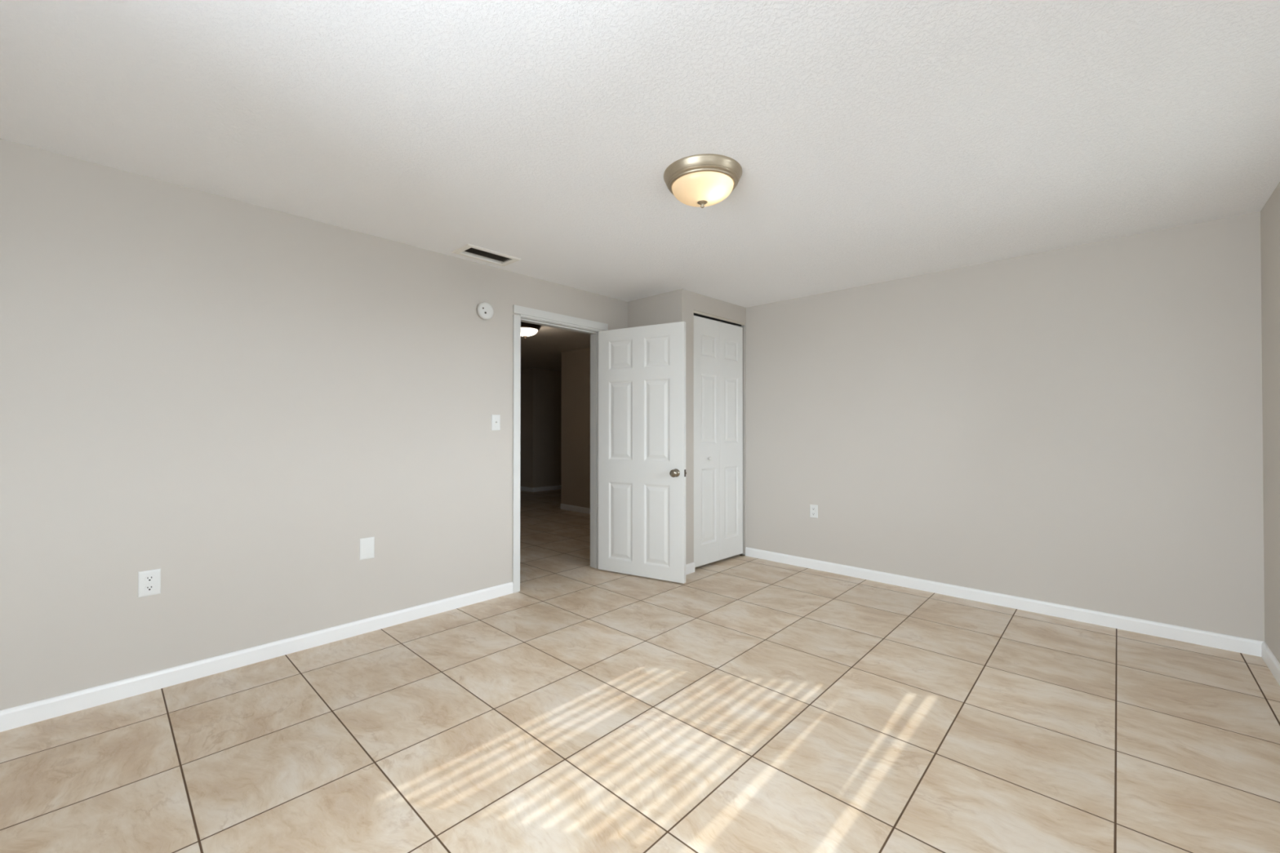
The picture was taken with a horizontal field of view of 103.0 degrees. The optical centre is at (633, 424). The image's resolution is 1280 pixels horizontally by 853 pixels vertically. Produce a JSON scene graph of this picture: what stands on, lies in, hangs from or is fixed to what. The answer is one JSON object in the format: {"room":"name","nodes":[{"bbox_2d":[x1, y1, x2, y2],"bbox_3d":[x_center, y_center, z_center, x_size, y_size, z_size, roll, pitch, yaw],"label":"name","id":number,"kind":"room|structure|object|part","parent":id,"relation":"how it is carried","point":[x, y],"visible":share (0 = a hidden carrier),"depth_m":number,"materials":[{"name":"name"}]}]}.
{"room":"empty bedroom","nodes":[
{"label":"empty bedroom","id":0,"kind":"room"},
{"bbox_2d":[0,138,627,710],"bbox_3d":[-1.036,0.053,3.848,0.130,2.441,6.050,0,-1,44],"label":"wall","id":1,"kind":"structure","parent":0,"point":[224,397],"depth_m":2.62,"materials":[{"name":"beige paint"}]},
{"bbox_2d":[137,568,160,597],"bbox_3d":[-2.296,0.750,2.417,0.009,0.120,0.078,0,-1,44],"label":"wall outlet","id":2,"kind":"object","parent":1,"relation":"attached to","point":[148,581],"visible":1,"depth_m":2.42,"materials":[{"name":"white plastic"}]},
{"bbox_2d":[144,574,154,582],"bbox_3d":[-2.295,0.728,2.416,0.004,0.028,0.034,0,-1,44],"label":"socket","id":3,"kind":"object","parent":2,"relation":"attached to","point":[148,578],"depth_m":2.41,"materials":[{"name":"white plastic"}]},
{"bbox_2d":[144,584,154,591],"bbox_3d":[-2.295,0.773,2.415,0.004,0.028,0.034,0,-1,44],"label":"socket","id":4,"kind":"object","parent":2,"relation":"attached to","point":[147,587],"depth_m":2.41,"materials":[{"name":"white plastic"}]},
{"bbox_2d":[0,582,513,732],"bbox_3d":[-1.491,1.226,3.257,0.013,0.084,4.180,0,-1,44],"label":"baseboard","id":5,"kind":"structure","parent":1,"relation":"attached to","point":[15,717],"depth_m":2.60,"materials":[{"name":"white paint"}]},
{"bbox_2d":[359,536,374,559],"bbox_3d":[-1.630,0.756,3.118,0.008,0.130,0.084,0,-1,44],"label":"blank wall plate","id":6,"kind":"object","parent":1,"relation":"attached to","point":[366,544],"visible":1,"depth_m":3.12,"materials":[{"name":"white plastic"}]},
{"bbox_2d":[477,302,493,319],"bbox_3d":[-1.072,-0.826,3.692,0.044,0.124,0.124,0,-1,44],"label":"smoke detector","id":7,"kind":"object","parent":1,"relation":"attached to","point":[485,310],"visible":1,"depth_m":3.67,"materials":[{"name":"plastic"}]},
{"bbox_2d":[491,414,500,430],"bbox_3d":[-1.013,-0.017,3.765,0.020,0.117,0.071,0,-1,44],"label":"light switch","id":8,"kind":"object","parent":1,"relation":"attached to","point":[495,419],"visible":1,"depth_m":3.77,"materials":[{"name":"white plastic"}]},
{"bbox_2d":[512,304,608,592],"bbox_3d":[-0.628,0.183,4.277,0.162,2.188,0.985,0,-1,44],"label":"door frame","id":9,"kind":"structure","parent":1,"relation":"attached to","point":[528,315],"depth_m":4.12,"materials":[{"name":"white paint"}]},
{"bbox_3d":[-0.892,0.217,3.893,0.016,2.113,0.065,0,-1,44],"label":"casing","id":10,"kind":"part","parent":9,"relation":"part of","materials":[{"name":"white paint"}]},
{"bbox_3d":[-0.574,-0.874,4.235,0.016,0.075,0.985,0,-1,44],"label":"head casing","id":11,"kind":"part","parent":9,"relation":"part of","materials":[{"name":"white paint"}]},
{"bbox_2d":[598,321,686,583],"bbox_3d":[0.056,0.219,4.292,0.850,2.093,0.170,0,-1,30],"label":"door","id":12,"kind":"structure","parent":1,"relation":"in","point":[642,370],"depth_m":4.26,"materials":[{"name":"white paint"}]},
{"bbox_3d":[0.323,0.386,4.064,0.062,0.062,0.050,0,-1,30],"label":"knob","id":13,"kind":"part","parent":12,"relation":"part of","materials":[{"name":"silver metal"}]},
{"bbox_2d":[520,368,561,487],"bbox_3d":[-2.153,0.119,11.797,2.620,2.441,2.270,0,-1,44],"label":"wall","id":14,"kind":"structure","parent":0,"point":[540,389],"depth_m":10.28,"materials":[{"name":"beige paint"}]},
{"bbox_2d":[520,484,560,492],"bbox_3d":[-2.153,1.297,11.778,2.633,0.084,2.283,0,-1,44],"label":"baseboard","id":15,"kind":"structure","parent":14,"relation":"attached to","point":[558,486],"depth_m":10.24,"materials":[{"name":"white paint"}]},
{"bbox_2d":[560,347,590,507],"bbox_3d":[1.006,0.090,8.137,2.822,2.441,3.220,0,-1,44],"label":"wall","id":16,"kind":"structure","parent":0,"point":[575,364],"depth_m":7.70,"materials":[{"name":"beige paint"}]},
{"bbox_2d":[560,503,590,514],"bbox_3d":[-0.108,1.258,6.956,2.822,0.084,0.013,0,-1,44],"label":"baseboard","id":17,"kind":"structure","parent":16,"relation":"attached to","point":[566,507],"depth_m":7.67,"materials":[{"name":"white paint"}]},
{"bbox_2d":[0,0,1279,371],"bbox_3d":[-1.210,-1.227,6.302,11.975,0.160,9.350,0,-1,44],"label":"ceiling","id":18,"kind":"structure","parent":0,"point":[873,141],"depth_m":1.98,"materials":[{"name":"white paint"}]},
{"bbox_2d":[452,244,521,266],"bbox_3d":[-1.008,-1.240,3.516,0.218,0.159,0.406,0,-1,44],"label":"ceiling vent","id":19,"kind":"object","parent":18,"relation":"in","point":[468,251],"visible":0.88,"depth_m":3.52,"materials":[{"name":"beige metal"}]},
{"bbox_2d":[520,321,541,338],"bbox_3d":[-1.245,-1.072,5.854,0.367,0.157,0.367,0,-1,44],"label":"ceiling light","id":20,"kind":"object","parent":18,"relation":"attached to","point":[526,329],"visible":0.74,"depth_m":5.75,"materials":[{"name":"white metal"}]},
{"bbox_2d":[663,154,742,208],"bbox_3d":[0.325,-1.100,2.400,0.367,0.157,0.367,0,-1,44],"label":"ceiling light","id":21,"kind":"object","parent":18,"relation":"attached to","point":[699,180],"visible":1,"depth_m":2.30,"materials":[{"name":"beige glass"}]},
{"bbox_2d":[0,488,1279,852],"bbox_3d":[-1.211,1.354,6.280,11.975,0.120,9.350,0,-1,44],"label":"floor","id":22,"kind":"structure","parent":0,"point":[747,704],"depth_m":2.03,"materials":[{"name":"beige tile"}]},
{"bbox_2d":[627,288,746,564],"bbox_3d":[0.527,0.063,4.900,0.685,2.441,0.968,0,-1,44],"label":"wall","id":23,"kind":"structure","parent":0,"point":[678,305],"depth_m":4.46,"materials":[{"name":"beige paint"}]},
{"bbox_2d":[685,562,694,574],"bbox_3d":[0.235,1.238,4.597,0.667,0.084,0.168,0,-1,44],"label":"baseboard","id":24,"kind":"structure","parent":23,"relation":"attached to","point":[690,567],"depth_m":4.38,"materials":[{"name":"white paint"}]},
{"bbox_2d":[693,310,744,555],"bbox_3d":[0.794,0.139,4.746,0.805,2.285,0.042,0,-1,-44],"label":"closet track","id":25,"kind":"object","parent":23,"relation":"attached to","point":[695,313],"visible":0.86,"depth_m":4.75,"materials":[{"name":"metal"}]},
{"bbox_2d":[693,315,742,567],"bbox_3d":[0.799,0.146,4.731,0.768,2.215,0.060,0,-1,-44],"label":"door","id":26,"kind":"structure","parent":25,"relation":"attached to","point":[717,345],"depth_m":4.70,"materials":[{"name":"white paint"}]},
{"bbox_2d":[700,211,1264,641],"bbox_3d":[2.147,0.057,4.117,4.113,2.441,0.130,0,-1,44],"label":"wall","id":27,"kind":"structure","parent":0,"point":[1081,426],"depth_m":3.45,"materials":[{"name":"beige paint"}]},
{"bbox_2d":[809,504,817,518],"bbox_3d":[1.604,0.768,4.532,0.073,0.114,0.009,0,-1,44],"label":"wall outlet","id":28,"kind":"object","parent":27,"relation":"attached to","point":[813,508],"visible":1,"depth_m":4.53,"materials":[{"name":"white plastic"}]},
{"bbox_2d":[745,546,1262,657],"bbox_3d":[2.273,1.233,3.888,3.228,0.084,0.013,0,-1,44],"label":"baseboard","id":29,"kind":"structure","parent":27,"relation":"attached to","point":[1220,641],"depth_m":3.44,"materials":[{"name":"white paint"}]},
{"bbox_2d":[1260,182,1279,662],"bbox_3d":[1.677,0.029,0.784,0.200,2.441,5.348,0,-1,44],"label":"wall","id":30,"kind":"structure","parent":0,"point":[1270,212],"depth_m":2.63,"materials":[{"name":"beige paint"}]},
{"bbox_2d":[1261,641,1279,685],"bbox_3d":[1.669,1.208,0.920,0.013,0.084,5.148,0,-1,44],"label":"baseboard","id":31,"kind":"structure","parent":30,"relation":"attached to","point":[1273,664],"depth_m":2.62,"materials":[{"name":"white paint"}]}
]}

